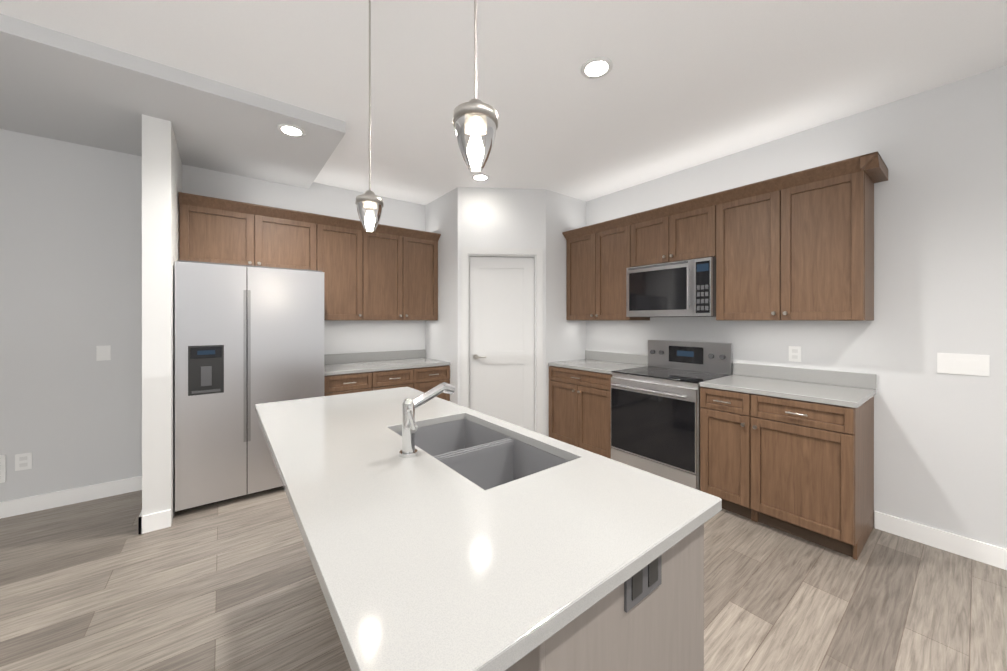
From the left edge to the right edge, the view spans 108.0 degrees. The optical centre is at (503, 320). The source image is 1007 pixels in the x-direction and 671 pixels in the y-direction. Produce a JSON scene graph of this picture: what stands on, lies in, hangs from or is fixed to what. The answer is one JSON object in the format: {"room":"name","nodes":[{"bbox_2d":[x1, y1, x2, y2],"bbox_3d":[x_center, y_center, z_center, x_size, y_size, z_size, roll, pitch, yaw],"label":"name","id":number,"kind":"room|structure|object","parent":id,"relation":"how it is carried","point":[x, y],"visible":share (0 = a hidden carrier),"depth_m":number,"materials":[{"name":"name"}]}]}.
{"room":"kitchen","nodes":[
{"label":"kitchen","id":0,"kind":"room"},
{"bbox_2d":[142,114,181,524],"bbox_3d":[-2.535,0.020,2.737,0.140,2.700,0.850,0,0,-38],"label":"wall","id":1,"kind":"structure","parent":0,"point":[161,174],"depth_m":2.41,"materials":[{"name":"white paint"}]},
{"bbox_2d":[138,510,150,534],"bbox_3d":[-2.585,1.315,2.676,0.015,0.110,0.840,0,0,-38],"label":"baseboard","id":2,"kind":"structure","parent":1,"relation":"attached to","point":[146,523],"depth_m":2.35,"materials":[{"name":"white"}]},
{"bbox_2d":[0,14,345,188],"bbox_3d":[-3.100,-1.369,1.954,3.920,0.080,1.400,0,0,-38],"label":"ceiling","id":3,"kind":"structure","parent":0,"point":[57,85],"depth_m":2.33,"materials":[{"name":"paint"}]},
{"bbox_2d":[277,124,305,136],"bbox_3d":[-1.482,-1.326,2.557,0.176,0.006,0.176,0,0,-38],"label":"recessed light","id":4,"kind":"object","parent":3,"relation":"in","point":[291,130],"visible":1,"depth_m":2.55,"materials":[{"name":"white"}]},
{"bbox_2d":[0,129,424,501],"bbox_3d":[-2.477,-0.081,3.382,6.850,2.900,0.100,0,0,-38],"label":"wall","id":5,"kind":"structure","parent":0,"point":[70,277],"depth_m":2.77,"materials":[{"name":"paint"}]},
{"bbox_2d":[0,455,5,482],"bbox_3d":[-3.698,1.030,2.371,0.580,0.190,0.012,0,0,-38],"label":"air vent","id":6,"kind":"object","parent":5,"relation":"in","point":[2,468],"visible":1,"depth_m":2.54,"materials":[{"name":"white plastic"}]},
{"bbox_2d":[15,452,31,470],"bbox_3d":[-3.408,1.003,2.597,0.075,0.115,0.008,0,0,-38],"label":"outlet","id":7,"kind":"object","parent":5,"relation":"attached to","point":[23,461],"visible":1,"depth_m":2.60,"materials":[{"name":"white plastic"}]},
{"bbox_2d":[0,476,141,518],"bbox_3d":[-3.960,1.315,2.167,2.815,0.110,0.016,0,0,-38],"label":"baseboard","id":8,"kind":"structure","parent":5,"relation":"attached to","point":[30,504],"depth_m":2.72,"materials":[{"name":"white"}]},
{"bbox_2d":[96,345,110,360],"bbox_3d":[-3.098,0.252,2.834,0.075,0.115,0.010,0,0,-38],"label":"light switch","id":9,"kind":"object","parent":5,"relation":"attached to","point":[103,353],"visible":1,"depth_m":2.83,"materials":[{"name":"white plastic"}]},
{"bbox_2d":[178,192,317,269],"bbox_3d":[-2.243,-0.712,3.274,0.970,0.542,0.346,0,0,-38],"label":"upper cabinet","id":10,"kind":"object","parent":5,"relation":"attached to","point":[211,229],"depth_m":3.10,"materials":[{"name":"brown wood"}]},
{"bbox_2d":[318,216,369,319],"bbox_3d":[-1.692,-0.492,3.699,0.538,0.982,0.346,0,0,-38],"label":"upper cabinet","id":11,"kind":"object","parent":5,"relation":"attached to","point":[343,245],"depth_m":3.59,"materials":[{"name":"brown wood"}]},
{"bbox_2d":[324,349,423,364],"bbox_3d":[-1.458,0.404,4.088,1.266,0.099,0.019,0,0,-38],"label":"backsplash","id":12,"kind":"structure","parent":5,"relation":"attached to","point":[329,359],"depth_m":4.07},
{"bbox_2d":[370,224,440,319],"bbox_3d":[-1.213,-0.492,4.068,0.902,0.982,0.346,0,0,-38],"label":"upper cabinet","id":13,"kind":"object","parent":5,"relation":"attached to","point":[383,272],"depth_m":3.95,"materials":[{"name":"brown wood"}]},
{"bbox_2d":[0,487,1006,670],"bbox_3d":[-0.066,1.432,0.255,6.850,0.120,8.000,0,0,-38],"label":"floor","id":14,"kind":"structure","parent":0,"point":[100,584],"depth_m":1.80,"materials":[{"name":"brown wood"}]},
{"bbox_2d":[175,260,323,511],"bbox_3d":[-2.113,0.474,3.100,0.950,1.792,0.732,0,0,-38],"label":"fridge","id":15,"kind":"object","parent":14,"relation":"on","point":[248,338],"visible":0.92,"depth_m":2.74,"materials":[{"name":"grey metal"}]},
{"bbox_2d":[324,369,379,395],"bbox_3d":[-1.580,0.927,3.611,0.479,0.883,0.626,0,0,-38],"label":"base cabinet","id":16,"kind":"object","parent":14,"relation":"on","point":[346,373],"depth_m":3.36,"materials":[{"name":"brown wood"}]},
{"bbox_2d":[324,357,449,372],"bbox_3d":[-1.271,0.470,3.846,1.266,0.032,0.631,0,0,-38],"label":"countertop","id":17,"kind":"structure","parent":16,"relation":"on","point":[405,362],"depth_m":3.77,"materials":[{"name":"white stone"}]},
{"bbox_2d":[380,365,419,390],"bbox_3d":[-1.271,0.927,3.849,0.536,0.883,0.626,0,0,-38],"label":"base cabinet","id":18,"kind":"object","parent":14,"relation":"on","point":[389,378],"depth_m":3.65,"materials":[{"name":"brown wood"}]},
{"bbox_2d":[420,365,449,400],"bbox_3d":[-0.961,0.927,4.088,0.479,0.883,0.626,0,0,-38],"label":"base cabinet","id":19,"kind":"object","parent":14,"relation":"on","point":[431,376],"depth_m":3.87,"materials":[{"name":"brown wood"}]},
{"bbox_2d":[549,366,611,458],"bbox_3d":[0.980,0.927,3.825,0.626,0.883,0.811,0,0,-38],"label":"base cabinet","id":20,"kind":"object","parent":14,"relation":"on","point":[579,400],"depth_m":3.60,"materials":[{"name":"brown wood"}]},
{"bbox_2d":[548,358,642,373],"bbox_3d":[0.978,0.470,3.823,0.631,0.032,0.811,0,0,-38],"label":"countertop","id":21,"kind":"structure","parent":20,"relation":"on","point":[587,363],"depth_m":3.77,"materials":[{"name":"white stone"}]},
{"bbox_2d":[511,526,703,670],"bbox_3d":[-0.284,0.930,1.546,0.625,0.883,1.952,0,0,-38],"label":"kitchen island","id":22,"kind":"object","parent":14,"relation":"on","point":[656,622],"depth_m":0.78,"materials":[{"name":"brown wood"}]},
{"bbox_2d":[255,387,721,670],"bbox_3d":[-0.396,0.472,1.464,0.875,0.032,2.000,0,0,-38],"label":"island countertop","id":23,"kind":"structure","parent":22,"relation":"on","point":[420,563],"depth_m":0.80,"materials":[{"name":"white stone"}]},
{"bbox_2d":[395,382,454,457],"bbox_3d":[-0.252,0.340,1.265,0.212,0.233,0.111,0,0,-38],"label":"faucet","id":24,"kind":"object","parent":23,"relation":"on","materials":[{"name":"silver metal"}]},
{"bbox_2d":[419,418,558,481],"bbox_3d":[-0.121,0.589,1.398,0.398,0.226,0.748,0,0,-38],"label":"sink","id":25,"kind":"object","parent":23,"relation":"in","point":[489,455],"depth_m":1.49,"materials":[{"name":"grey metal"}]},
{"bbox_2d":[624,544,661,612],"bbox_3d":[0.293,0.535,0.763,0.130,0.083,0.008,0,0,-38],"label":"outlet","id":26,"kind":"object","parent":22,"relation":"attached to","point":[644,583],"depth_m":0.76,"materials":[{"name":"grey plastic"}]},
{"bbox_2d":[611,340,732,489],"bbox_3d":[1.425,0.782,3.170,0.705,1.175,0.754,0,0,-38],"label":"stove","id":27,"kind":"object","parent":14,"relation":"on","point":[655,416],"visible":0.85,"depth_m":3.02,"materials":[{"name":"silver metal"}]},
{"bbox_2d":[699,382,735,512],"bbox_3d":[1.814,0.928,2.742,0.626,0.883,0.384,0,0,-38],"label":"base cabinet","id":28,"kind":"object","parent":14,"relation":"on","point":[717,404],"depth_m":2.61,"materials":[{"name":"brown wood"}]},
{"bbox_2d":[736,390,873,559],"bbox_3d":[2.034,0.928,2.457,0.626,0.883,0.568,0,0,-38],"label":"base cabinet","id":29,"kind":"object","parent":14,"relation":"on","point":[789,450],"depth_m":2.24,"materials":[{"name":"brown wood"}]},
{"bbox_2d":[700,374,875,405],"bbox_3d":[1.954,0.471,2.556,0.631,0.032,0.848,0,0,-38],"label":"countertop","id":30,"kind":"structure","parent":29,"relation":"on","point":[850,395],"depth_m":2.45,"materials":[{"name":"white stone"}]},
{"bbox_2d":[0,0,1006,204],"bbox_3d":[-0.066,-1.468,0.252,6.850,0.120,8.000,0,0,-38],"label":"ceiling","id":31,"kind":"structure","parent":0,"point":[681,85],"depth_m":2.03,"materials":[{"name":"paint"}]},
{"bbox_2d":[355,0,383,231],"bbox_3d":[-0.544,-0.886,1.488,0.124,1.044,0.124,0,0,-38],"label":"pendant light","id":32,"kind":"object","parent":31,"relation":"hanging from","point":[369,200],"visible":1,"depth_m":1.48,"materials":[{"name":"silver metal"}]},
{"bbox_2d":[453,0,497,171],"bbox_3d":[-0.067,-0.886,0.877,0.124,1.044,0.124,0,0,-38],"label":"pendant light","id":33,"kind":"object","parent":31,"relation":"hanging from","point":[475,119],"visible":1,"depth_m":0.86,"materials":[{"name":"silver metal"}]},
{"bbox_2d":[472,174,488,180],"bbox_3d":[-0.227,-1.407,3.599,0.176,0.006,0.176,0,0,-38],"label":"recessed light","id":34,"kind":"object","parent":31,"relation":"in","point":[480,177],"visible":1,"depth_m":3.60,"materials":[{"name":"white"}]},
{"bbox_2d":[580,57,612,78],"bbox_3d":[0.519,-1.405,2.041,0.176,0.006,0.176,0,0,-38],"label":"recessed light","id":35,"kind":"object","parent":31,"relation":"in","point":[596,67],"visible":1,"depth_m":2.03,"materials":[{"name":"white"}]},
{"bbox_2d":[425,187,585,436],"bbox_3d":[0.010,-0.021,4.415,1.450,2.780,1.300,0,0,-38],"label":"wall","id":36,"kind":"structure","parent":0,"point":[457,218],"depth_m":3.96,"materials":[{"name":"paint"}]},
{"bbox_2d":[461,247,542,434],"bbox_3d":[-0.016,0.299,3.941,0.870,2.140,0.122,0,0,-4],"label":"door frame","id":37,"kind":"structure","parent":36,"relation":"attached to","point":[467,253],"depth_m":3.91,"materials":[{"name":"white wood"}]},
{"bbox_2d":[470,257,533,430],"bbox_3d":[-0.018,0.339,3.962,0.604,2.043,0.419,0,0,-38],"label":"door","id":38,"kind":"structure","parent":36,"relation":"in","point":[501,338],"depth_m":3.95,"materials":[{"name":"white wood"}]},
{"bbox_2d":[586,65,1006,548],"bbox_3d":[2.638,-0.080,2.274,0.100,2.900,7.900,0,0,-38],"label":"wall","id":39,"kind":"structure","parent":0,"point":[940,285],"depth_m":2.27,"materials":[{"name":"paint"}]},
{"bbox_2d":[566,215,649,319],"bbox_3d":[1.093,-0.492,3.907,0.346,0.982,0.815,0,0,-38],"label":"upper cabinet","id":40,"kind":"object","parent":39,"relation":"attached to","point":[597,255],"depth_m":3.76,"materials":[{"name":"brown wood"}]},
{"bbox_2d":[630,193,717,266],"bbox_3d":[1.574,-0.744,3.283,0.346,0.477,0.760,0,0,-38],"label":"upper cabinet","id":41,"kind":"object","parent":39,"relation":"attached to","point":[688,230],"depth_m":3.13,"materials":[{"name":"brown wood"}]},
{"bbox_2d":[626,257,715,316],"bbox_3d":[1.530,-0.265,3.250,0.455,0.468,0.752,0,0,-38],"label":"microwave","id":42,"kind":"object","parent":41,"relation":"attached to","point":[685,288],"visible":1,"depth_m":3.08,"materials":[{"name":"grey metal"}]},
{"bbox_2d":[585,350,875,389],"bbox_3d":[1.714,0.404,3.369,0.018,0.099,2.428,0,0,-38],"label":"backsplash","id":43,"kind":"structure","parent":39,"relation":"attached to","point":[830,378],"depth_m":2.77,"materials":[{"name":"white stone"}]},
{"bbox_2d":[789,346,800,361],"bbox_3d":[2.197,0.252,2.758,0.008,0.115,0.075,0,0,-38],"label":"outlet","id":44,"kind":"object","parent":39,"relation":"attached to","point":[794,353],"visible":1,"depth_m":2.75,"materials":[{"name":"white plastic"}]},
{"bbox_2d":[716,155,877,320],"bbox_3d":[2.062,-0.491,2.650,0.346,0.982,0.840,0,0,-38],"label":"upper cabinet","id":45,"kind":"object","parent":39,"relation":"attached to","point":[799,245],"depth_m":2.46,"materials":[{"name":"brown wood"}]},
{"bbox_2d":[875,511,1006,569],"bbox_3d":[3.729,1.317,0.764,0.016,0.110,4.175,0,0,-38],"label":"baseboard","id":46,"kind":"structure","parent":39,"relation":"attached to","point":[986,553],"depth_m":2.18,"materials":[{"name":"white"}]},
{"bbox_2d":[937,353,989,376],"bbox_3d":[2.677,0.255,2.134,0.008,0.120,0.190,0,0,-38],"label":"switch plate","id":47,"kind":"object","parent":39,"relation":"attached to","point":[966,364],"visible":1,"depth_m":2.13,"materials":[{"name":"white plastic"}]}
]}

